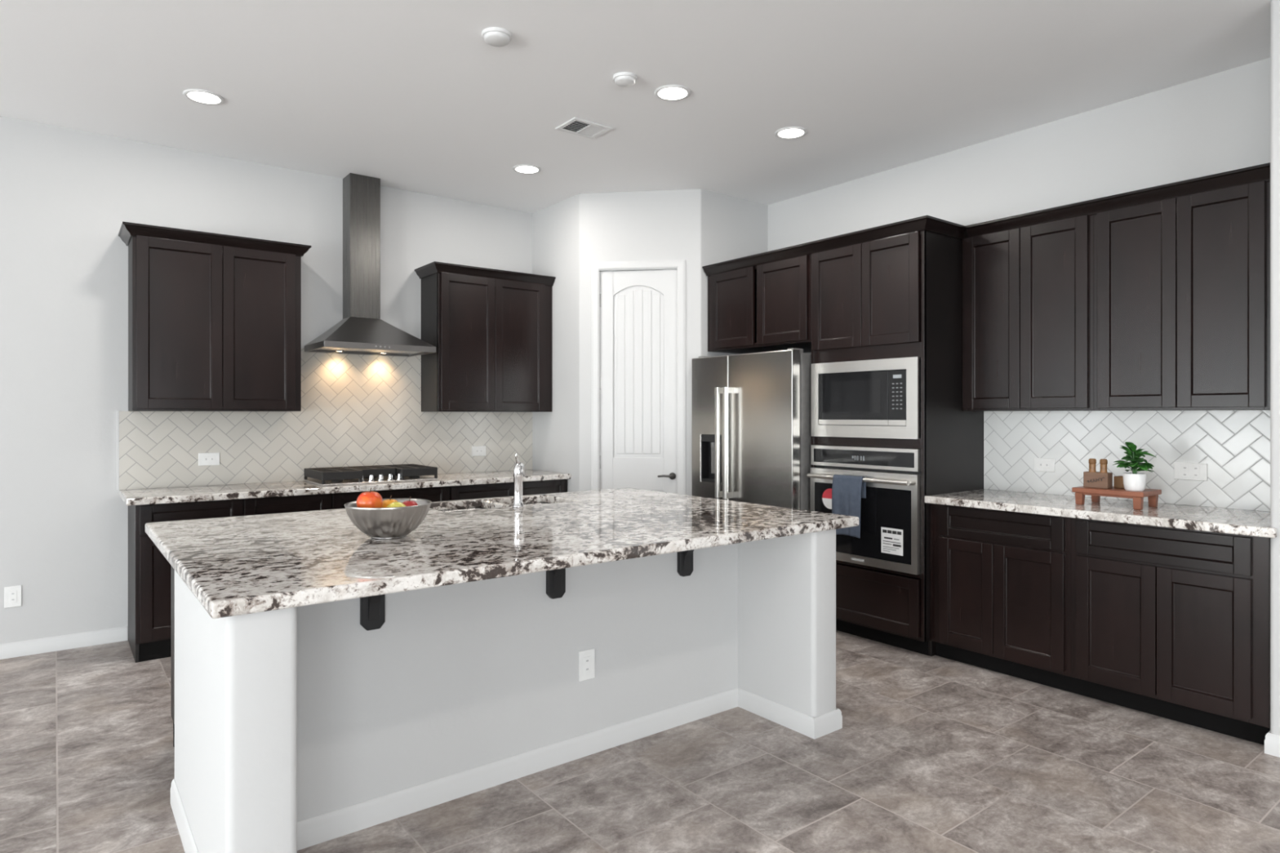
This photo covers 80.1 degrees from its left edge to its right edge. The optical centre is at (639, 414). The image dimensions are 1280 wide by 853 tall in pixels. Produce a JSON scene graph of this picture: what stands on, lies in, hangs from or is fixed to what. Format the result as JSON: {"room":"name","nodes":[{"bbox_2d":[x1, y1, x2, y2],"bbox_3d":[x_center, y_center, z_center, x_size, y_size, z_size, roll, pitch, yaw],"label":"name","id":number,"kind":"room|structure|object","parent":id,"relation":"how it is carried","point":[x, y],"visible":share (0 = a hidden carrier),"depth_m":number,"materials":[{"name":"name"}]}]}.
{"room":"kitchen","nodes":[
{"label":"kitchen","id":0,"kind":"room"},
{"bbox_2d":[0,115,532,644],"bbox_3d":[-4.620,-0.152,3.556,12.310,3.040,0.150,0,0,-38],"label":"wall","id":1,"kind":"structure","parent":0,"point":[67,194],"depth_m":4.51,"materials":[{"name":"white paint"}]},
{"bbox_2d":[4,585,21,608],"bbox_3d":[-3.534,1.026,4.291,0.075,0.118,0.007,0,0,-38],"label":"wall outlet","id":2,"kind":"object","parent":1,"relation":"attached to","point":[12,594],"visible":1,"depth_m":4.29,"materials":[{"name":"white plastic"}]},
{"bbox_2d":[8,591,17,603],"bbox_3d":[-3.532,1.026,4.289,0.033,0.066,0.001,0,0,-38],"label":"socket","id":3,"kind":"object","parent":2,"relation":"attached to","point":[12,594],"depth_m":4.29,"materials":[{"name":"white plastic"}]},
{"bbox_2d":[0,626,127,659],"bbox_3d":[-4.832,1.326,3.290,4.350,0.084,0.012,0,0,-38],"label":"baseboard","id":4,"kind":"structure","parent":1,"relation":"attached to","point":[28,647],"depth_m":4.42,"materials":[{"name":"white paint"}]},
{"bbox_2d":[118,221,311,411],"bbox_3d":[-2.633,-0.556,4.750,1.008,1.068,0.379,0,0,-38],"label":"upper cabinet","id":5,"kind":"object","parent":1,"relation":"attached to","point":[215,319],"visible":1,"depth_m":4.60,"materials":[{"name":"brown wood"}]},
{"bbox_2d":[116,347,532,489],"bbox_3d":[-2.023,-0.002,5.451,2.847,0.911,0.010,0,0,-38],"label":"tile backsplash","id":6,"kind":"structure","parent":1,"relation":"attached to","point":[357,410],"depth_m":5.33,"materials":[{"name":"white tile"}]},
{"bbox_2d":[198,453,219,466],"bbox_3d":[-2.759,0.285,4.875,0.120,0.080,0.007,0,0,-38],"label":"wall outlet","id":7,"kind":"object","parent":6,"relation":"attached to","point":[204,459],"visible":1,"depth_m":4.87,"materials":[{"name":"white plastic"}]},
{"bbox_2d":[203,456,214,462],"bbox_3d":[-2.758,0.285,4.873,0.066,0.033,0.001,0,0,-38],"label":"socket","id":8,"kind":"object","parent":7,"relation":"attached to","point":[206,459],"depth_m":4.87,"materials":[{"name":"white plastic"}]},
{"bbox_2d":[471,445,485,456],"bbox_3d":[-1.272,0.288,6.018,0.120,0.080,0.007,0,0,-38],"label":"wall outlet","id":9,"kind":"object","parent":6,"relation":"attached to","point":[477,451],"visible":1,"depth_m":6.01,"materials":[{"name":"white plastic"}]},
{"bbox_2d":[475,448,483,453],"bbox_3d":[-1.270,0.288,6.016,0.066,0.033,0.001,0,0,-38],"label":"socket","id":10,"kind":"object","parent":9,"relation":"attached to","point":[477,451],"depth_m":6.02,"materials":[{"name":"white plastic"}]},
{"bbox_2d":[304,173,435,356],"bbox_3d":[-1.863,-1.052,5.263,0.744,1.240,0.503,0,0,-38],"label":"range hood","id":11,"kind":"object","parent":1,"relation":"attached to","point":[361,330],"visible":1,"depth_m":5.30,"materials":[{"name":"metal"}]},
{"bbox_2d":[414,261,555,412],"bbox_3d":[-1.180,-0.556,5.868,1.003,1.068,0.379,0,0,-38],"label":"upper cabinet","id":12,"kind":"object","parent":1,"relation":"attached to","point":[490,330],"visible":0.99,"depth_m":5.71,"materials":[{"name":"brown wood"}]},
{"bbox_2d":[0,0,1271,213],"bbox_3d":[-1.173,-1.732,-0.927,12.310,0.120,11.460,0,0,-38],"label":"ceiling","id":13,"kind":"structure","parent":0,"point":[407,95],"depth_m":3.73,"materials":[{"name":"paint"}]},
{"bbox_2d":[182,88,225,105],"bbox_3d":[-2.292,-1.668,4.003,0.192,0.008,0.192,0,0,-38],"label":"recessed light","id":14,"kind":"object","parent":13,"relation":"in","point":[202,96],"visible":1,"depth_m":3.99,"materials":[{"name":"white plastic"}]},
{"bbox_2d":[481,26,511,46],"bbox_3d":[-0.629,-1.656,3.348,0.132,0.032,0.132,0,0,-38],"label":"smoke detector","id":15,"kind":"object","parent":13,"relation":"attached to","point":[492,36],"visible":1,"depth_m":3.32,"materials":[{"name":"white plastic"}]},
{"bbox_2d":[512,164,541,173],"bbox_3d":[-0.769,-1.668,5.176,0.192,0.008,0.192,0,0,-38],"label":"recessed light","id":16,"kind":"object","parent":13,"relation":"in","point":[522,168],"visible":1,"depth_m":5.17,"materials":[{"name":"white plastic"}]},
{"bbox_2d":[555,116,612,138],"bbox_3d":[-0.327,-1.667,4.431,0.260,0.010,0.210,0,0,-38],"label":"ceiling vent","id":17,"kind":"object","parent":13,"relation":"in","point":[576,126],"visible":1,"depth_m":4.42,"materials":[{"name":"white metal"}]},
{"bbox_2d":[613,71,636,87],"bbox_3d":[-0.074,-1.656,3.770,0.120,0.032,0.120,0,0,-38],"label":"smoke detector","id":18,"kind":"object","parent":13,"relation":"attached to","point":[624,79],"visible":1,"depth_m":3.74,"materials":[{"name":"white plastic"}]},
{"bbox_2d":[653,84,691,101],"bbox_3d":[0.170,-1.668,3.951,0.192,0.008,0.192,0,0,-38],"label":"recessed light","id":19,"kind":"object","parent":13,"relation":"in","point":[668,92],"visible":1,"depth_m":3.94,"materials":[{"name":"white plastic"}]},
{"bbox_2d":[774,126,807,139],"bbox_3d":[0.895,-1.668,4.511,0.192,0.008,0.192,0,0,-38],"label":"recessed light","id":20,"kind":"object","parent":13,"relation":"in","point":[789,132],"visible":1,"depth_m":4.50,"materials":[{"name":"white plastic"}]},
{"bbox_2d":[0,630,1279,852],"bbox_3d":[-1.173,1.428,-0.927,12.310,0.120,11.460,0,0,-38],"label":"floor","id":21,"kind":"structure","parent":0,"point":[935,753],"depth_m":2.84,"materials":[{"name":"tile"}]},
{"bbox_2d":[170,564,174,746],"bbox_3d":[-0.892,0.932,3.661,2.272,0.872,0.630,0,0,-38],"label":"base cabinet","id":22,"kind":"object","parent":21,"relation":"on","point":[172,571],"visible":0.03,"depth_m":3.16,"materials":[{"name":"brown wood"}]},
{"bbox_2d":[128,498,243,662],"bbox_3d":[-2.728,0.931,4.563,0.534,0.874,0.560,0,0,-38],"label":"base cabinet","id":23,"kind":"object","parent":21,"relation":"on","point":[148,570],"visible":0.43,"depth_m":4.26,"materials":[{"name":"brown wood"}]},
{"bbox_2d":[119,469,570,506],"bbox_3d":[-1.837,0.474,5.219,2.835,0.040,0.604,0,0,-38],"label":"countertop","id":24,"kind":"structure","parent":23,"relation":"on","point":[247,491],"depth_m":4.77,"materials":[{"name":"stone"}]},
{"bbox_2d":[303,463,438,486],"bbox_3d":[-1.849,0.410,5.245,0.770,0.088,0.470,0,0,-38],"label":"gas cooktop","id":25,"kind":"object","parent":24,"relation":"in","point":[351,475],"visible":1,"depth_m":5.14,"materials":[{"name":"metal"}]},
{"bbox_2d":[303,475,438,486],"bbox_3d":[-1.849,0.448,5.245,0.770,0.012,0.470,0,0,-38],"label":"control panel","id":26,"kind":"object","parent":25,"relation":"on","point":[365,480],"depth_m":5.10,"materials":[{"name":"metal"}]},
{"bbox_2d":[243,493,331,515],"bbox_3d":[-2.317,0.931,4.879,0.503,0.874,0.560,0,0,-38],"label":"base cabinet","id":27,"kind":"object","parent":21,"relation":"on","point":[280,504],"visible":0.16,"depth_m":4.66,"materials":[{"name":"brown wood"}]},
{"bbox_2d":[331,486,449,511],"bbox_3d":[-1.803,0.931,5.274,0.792,0.874,0.560,0,0,-38],"label":"base cabinet","id":28,"kind":"object","parent":21,"relation":"on","point":[339,500],"visible":0.16,"depth_m":5.10,"materials":[{"name":"brown wood"}]},
{"bbox_2d":[449,482,513,510],"bbox_3d":[-1.284,0.931,5.673,0.519,0.874,0.560,0,0,-38],"label":"base cabinet","id":29,"kind":"object","parent":21,"relation":"on","point":[495,490],"visible":0.2,"depth_m":5.44,"materials":[{"name":"brown wood"}]},
{"bbox_2d":[170,528,842,852],"bbox_3d":[-0.385,0.932,2.999,2.401,0.872,1.036,0,0,-38],"label":"kitchen island","id":30,"kind":"object","parent":21,"relation":"on","point":[298,728],"visible":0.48,"depth_m":2.74,"materials":[{"name":"white paint"}]},
{"bbox_2d":[145,488,858,618],"bbox_3d":[-0.550,0.475,3.290,2.538,0.042,1.713,0,0,-38],"label":"island countertop","id":31,"kind":"structure","parent":30,"relation":"on","point":[239,565],"depth_m":2.72,"materials":[{"name":"stone"}]},
{"bbox_2d":[344,497,431,539],"bbox_3d":[-0.935,0.391,2.832,0.309,0.126,0.309,0,0,-38],"label":"fruit bowl","id":32,"kind":"object","parent":31,"relation":"on","point":[396,522],"visible":0.95,"depth_m":2.73,"materials":[{"name":"metal"}]},
{"bbox_2d":[356,487,382,507],"bbox_3d":[-0.996,0.319,2.804,0.092,0.099,0.092,0,0,-38],"label":"apple","id":33,"kind":"object","parent":32,"relation":"in","point":[370,499],"visible":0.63,"depth_m":2.77,"materials":[{"name":"red food"}]},
{"bbox_2d":[382,495,397,507],"bbox_3d":[-0.951,0.346,2.896,0.072,0.078,0.072,0,0,-38],"label":"apple","id":34,"kind":"object","parent":32,"relation":"in","point":[385,503],"visible":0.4,"depth_m":2.87,"materials":[{"name":"orange food"}]},
{"bbox_2d":[386,502,406,507],"bbox_3d":[-0.902,0.356,2.819,0.072,0.066,0.073,0,0,-43],"label":"lemon","id":35,"kind":"object","parent":32,"relation":"in","point":[393,504],"visible":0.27,"depth_m":2.80,"materials":[{"name":"yellow food"}]},
{"bbox_2d":[402,497,417,506],"bbox_3d":[-0.875,0.346,2.887,0.066,0.070,0.066,0,0,-38],"label":"apple","id":36,"kind":"object","parent":32,"relation":"in","point":[410,503],"visible":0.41,"depth_m":2.87,"materials":[{"name":"red food"}]},
{"bbox_2d":[442,502,547,511],"bbox_3d":[-0.723,0.597,3.928,0.748,0.200,0.370,0,0,-38],"label":"sink","id":37,"kind":"object","parent":31,"relation":"in","point":[536,503],"visible":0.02,"depth_m":4.04,"materials":[{"name":"metal"}]},
{"bbox_2d":[442,507,483,511],"bbox_3d":[-0.878,0.597,3.809,0.358,0.200,0.370,0,0,-38],"label":"basin","id":38,"kind":"object","parent":37,"relation":"in","point":[477,508],"depth_m":4.00,"materials":[{"name":"silver metal"}]},
{"bbox_2d":[523,502,547,505],"bbox_3d":[-0.574,0.597,4.043,0.372,0.200,0.370,0,0,-38],"label":"basin","id":39,"kind":"object","parent":37,"relation":"in","point":[536,503],"depth_m":4.27,"materials":[{"name":"silver metal"}]},
{"bbox_2d":[511,453,524,507],"bbox_3d":[-0.612,0.322,3.836,0.062,0.265,0.272,0,0,-9],"label":"kitchen faucet","id":40,"kind":"object","parent":31,"relation":"on","point":[518,469],"visible":1,"depth_m":3.72,"materials":[{"name":"silver metal"}]},
{"bbox_2d":[578,648,594,681],"bbox_3d":[-0.213,1.006,3.060,0.075,0.120,0.007,0,0,-38],"label":"wall outlet","id":41,"kind":"object","parent":30,"relation":"attached to","point":[586,658],"visible":1,"depth_m":3.06,"materials":[{"name":"white plastic"}]},
{"bbox_2d":[583,656,591,674],"bbox_3d":[-0.212,1.006,3.058,0.033,0.066,0.001,0,0,-38],"label":"socket","id":42,"kind":"object","parent":41,"relation":"attached to","point":[587,660],"depth_m":3.06,"materials":[{"name":"white plastic"}]},
{"bbox_2d":[522,479,567,504],"bbox_3d":[-0.904,0.931,5.966,0.440,0.874,0.560,0,0,-38],"label":"base cabinet","id":43,"kind":"object","parent":21,"relation":"on","point":[548,486],"visible":0.2,"depth_m":5.76,"materials":[{"name":"brown wood"}]},
{"bbox_2d":[691,347,811,511],"bbox_3d":[0.947,0.469,5.398,0.858,1.787,0.960,0,0,-38],"label":"refrigerator","id":44,"kind":"object","parent":21,"relation":"on","point":[751,413],"visible":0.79,"depth_m":5.07,"materials":[{"name":"metal"}]},
{"bbox_2d":[805,214,983,656],"bbox_3d":[1.599,0.135,4.741,0.706,2.466,0.854,0,0,-38],"label":"tall cabinet","id":45,"kind":"object","parent":21,"relation":"on","point":[893,290],"visible":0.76,"depth_m":4.45,"materials":[{"name":"brown wood"}]},
{"bbox_2d":[807,444,920,574],"bbox_3d":[1.514,0.546,4.712,0.612,0.703,0.760,0,0,-38],"label":"wall oven","id":46,"kind":"object","parent":45,"relation":"in","point":[890,539],"visible":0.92,"depth_m":4.46,"materials":[{"name":"black glass"}]},
{"bbox_2d":[831,474,866,538],"bbox_3d":[1.248,0.547,4.563,0.060,0.364,0.210,0,0,-38],"label":"hand towel","id":47,"kind":"object","parent":46,"relation":"hanging from","point":[847,491],"visible":0.85,"depth_m":4.54,"materials":[{"name":"fabric"}]},
{"bbox_2d":[811,356,920,439],"bbox_3d":[1.493,-0.093,4.698,0.422,0.463,0.758,0,0,-38],"label":"microwave","id":48,"kind":"object","parent":45,"relation":"in","point":[881,403],"visible":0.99,"depth_m":4.53,"materials":[{"name":"metal"}]},
{"bbox_2d":[929,503,1076,693],"bbox_3d":[2.093,0.931,4.169,0.620,0.874,0.752,0,0,-38],"label":"base cabinet","id":49,"kind":"object","parent":21,"relation":"on","point":[1000,581],"visible":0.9,"depth_m":3.95,"materials":[{"name":"brown wood"}]},
{"bbox_2d":[924,488,1276,537],"bbox_3d":[2.320,0.474,3.845,0.653,0.040,1.544,0,0,-38],"label":"countertop","id":50,"kind":"structure","parent":49,"relation":"on","point":[1211,519],"depth_m":3.63,"materials":[{"name":"stone"}]},
{"bbox_2d":[1071,486,1161,510],"bbox_3d":[2.373,0.411,3.795,0.234,0.086,0.320,0,0,-38],"label":"wooden riser","id":51,"kind":"object","parent":50,"relation":"on","point":[1080,491],"visible":0.98,"depth_m":3.73,"materials":[{"name":"brown wood"}]},
{"bbox_2d":[1083,471,1112,488],"bbox_3d":[2.305,0.329,3.833,0.062,0.078,0.112,0,0,-38],"label":"holder","id":52,"kind":"object","parent":51,"relation":"on","point":[1093,480],"visible":1,"depth_m":3.81,"materials":[{"name":"brown wood"}]},
{"bbox_2d":[1088,458,1096,472],"bbox_3d":[2.291,0.291,3.854,0.040,0.140,0.040,0,0,-38],"label":"pepper mill","id":53,"kind":"object","parent":52,"relation":"in","point":[1092,462],"visible":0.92,"depth_m":3.84,"materials":[{"name":"orange wood"}]},
{"bbox_2d":[1099,458,1107,472],"bbox_3d":[2.322,0.291,3.813,0.040,0.140,0.040,0,0,-38],"label":"pepper mill","id":54,"kind":"object","parent":52,"relation":"in","point":[1104,462],"visible":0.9,"depth_m":3.80,"materials":[{"name":"orange wood"}]},
{"bbox_2d":[1113,475,1124,488],"bbox_3d":[2.427,0.339,3.815,0.070,0.058,0.070,0,0,-38],"label":"wooden box","id":55,"kind":"object","parent":51,"relation":"on","point":[1117,480],"visible":0.52,"depth_m":3.81,"materials":[{"name":"brown wood"}]},
{"bbox_2d":[1112,441,1156,491],"bbox_3d":[2.401,0.250,3.689,0.175,0.236,0.176,0,0,-38],"label":"potted plant","id":56,"kind":"object","parent":51,"relation":"on","point":[1135,481],"visible":1,"depth_m":3.67,"materials":[{"name":"green plant"}]},
{"bbox_2d":[1071,517,1270,745],"bbox_3d":[2.554,0.931,3.569,0.620,0.874,0.761,0,0,-38],"label":"base cabinet","id":57,"kind":"object","parent":21,"relation":"on","point":[1172,624],"visible":0.91,"depth_m":3.35,"materials":[{"name":"brown wood"}]},
{"bbox_2d":[532,188,767,495],"bbox_3d":[0.033,-0.152,5.985,1.932,3.040,0.586,0,0,7],"label":"wall","id":58,"kind":"structure","parent":0,"point":[700,227],"depth_m":5.75,"materials":[{"name":"white paint"}]},
{"bbox_2d":[599,269,676,493],"bbox_3d":[-0.015,0.137,5.699,0.609,2.444,0.090,0,0,7],"label":"door","id":59,"kind":"structure","parent":58,"relation":"in","point":[637,308],"depth_m":5.71,"materials":[{"name":"white paint"}]},
{"bbox_2d":[591,259,685,494],"bbox_3d":[-0.009,0.109,5.738,0.710,2.518,0.117,0,0,7],"label":"trim","id":60,"kind":"structure","parent":58,"relation":"attached to","point":[678,264],"depth_m":5.68,"materials":[{"name":"white paint"}]},
{"bbox_2d":[767,57,1270,511],"bbox_3d":[3.693,-0.152,2.720,0.150,3.040,11.310,0,0,-38],"label":"wall","id":61,"kind":"structure","parent":0,"point":[1219,122],"depth_m":4.27,"materials":[{"name":"white paint"}]},
{"bbox_2d":[702,243,811,354],"bbox_3d":[1.040,-0.784,5.468,0.706,0.628,0.978,0,0,-38],"label":"upper cabinet","id":62,"kind":"object","parent":61,"relation":"attached to","point":[761,302],"visible":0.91,"depth_m":5.23,"materials":[{"name":"brown wood"}]},
{"bbox_2d":[962,200,1093,411],"bbox_3d":[2.203,-0.560,4.275,0.315,1.076,0.718,0,0,-38],"label":"upper cabinet","id":63,"kind":"object","parent":61,"relation":"attached to","point":[1028,278],"visible":0.96,"depth_m":4.16,"materials":[{"name":"brown wood"}]},
{"bbox_2d":[983,409,1270,511],"bbox_3d":[2.567,0.216,4.052,0.009,0.474,1.518,0,0,-38],"label":"tile backsplash","id":64,"kind":"structure","parent":61,"relation":"attached to","point":[1234,446],"depth_m":3.96,"materials":[{"name":"white tile"}]},
{"bbox_2d":[1034,457,1054,471],"bbox_3d":[2.317,0.288,4.364,0.007,0.075,0.115,0,0,-38],"label":"wall outlet","id":65,"kind":"object","parent":64,"relation":"attached to","point":[1043,464],"visible":1,"depth_m":4.36,"materials":[{"name":"white plastic"}]},
{"bbox_2d":[1038,462,1049,467],"bbox_3d":[2.315,0.288,4.362,0.001,0.033,0.066,0,0,-38],"label":"socket","id":66,"kind":"object","parent":65,"relation":"attached to","point":[1041,464],"depth_m":4.36,"materials":[{"name":"white plastic"}]},
{"bbox_2d":[1173,462,1207,480],"bbox_3d":[2.749,0.284,3.801,0.007,0.085,0.140,0,0,-38],"label":"wall outlet","id":67,"kind":"object","parent":64,"relation":"attached to","point":[1184,471],"visible":1,"depth_m":3.80,"materials":[{"name":"white plastic"}]},
{"bbox_2d":[1181,465,1188,477],"bbox_3d":[2.733,0.284,3.818,0.001,0.062,0.033,0,0,-38],"label":"socket","id":68,"kind":"object","parent":67,"relation":"attached to","point":[1184,468],"depth_m":3.82,"materials":[{"name":"white plastic"}]},
{"bbox_2d":[1191,465,1199,478],"bbox_3d":[2.761,0.284,3.782,0.001,0.062,0.033,0,0,-38],"label":"socket","id":69,"kind":"object","parent":67,"relation":"attached to","point":[1195,468],"depth_m":3.78,"materials":[{"name":"white plastic"}]},
{"bbox_2d":[1088,162,1270,410],"bbox_3d":[2.664,-0.560,3.675,0.315,1.076,0.795,0,0,-38],"label":"upper cabinet","id":70,"kind":"object","parent":61,"relation":"attached to","point":[1182,268],"visible":0.99,"depth_m":3.58,"materials":[{"name":"brown wood"}]},
{"bbox_2d":[1270,0,1279,735],"bbox_3d":[2.826,-0.152,3.212,0.624,3.040,0.128,0,0,-38],"label":"wall","id":71,"kind":"structure","parent":0,"point":[1274,4],"depth_m":3.06,"materials":[{"name":"white paint"}]},
{"bbox_2d":[1264,731,1279,757],"bbox_3d":[2.817,1.326,3.205,0.626,0.084,0.153,0,0,-38],"label":"baseboard","id":72,"kind":"structure","parent":71,"relation":"attached to","point":[1272,741],"depth_m":3.06,"materials":[{"name":"white paint"}]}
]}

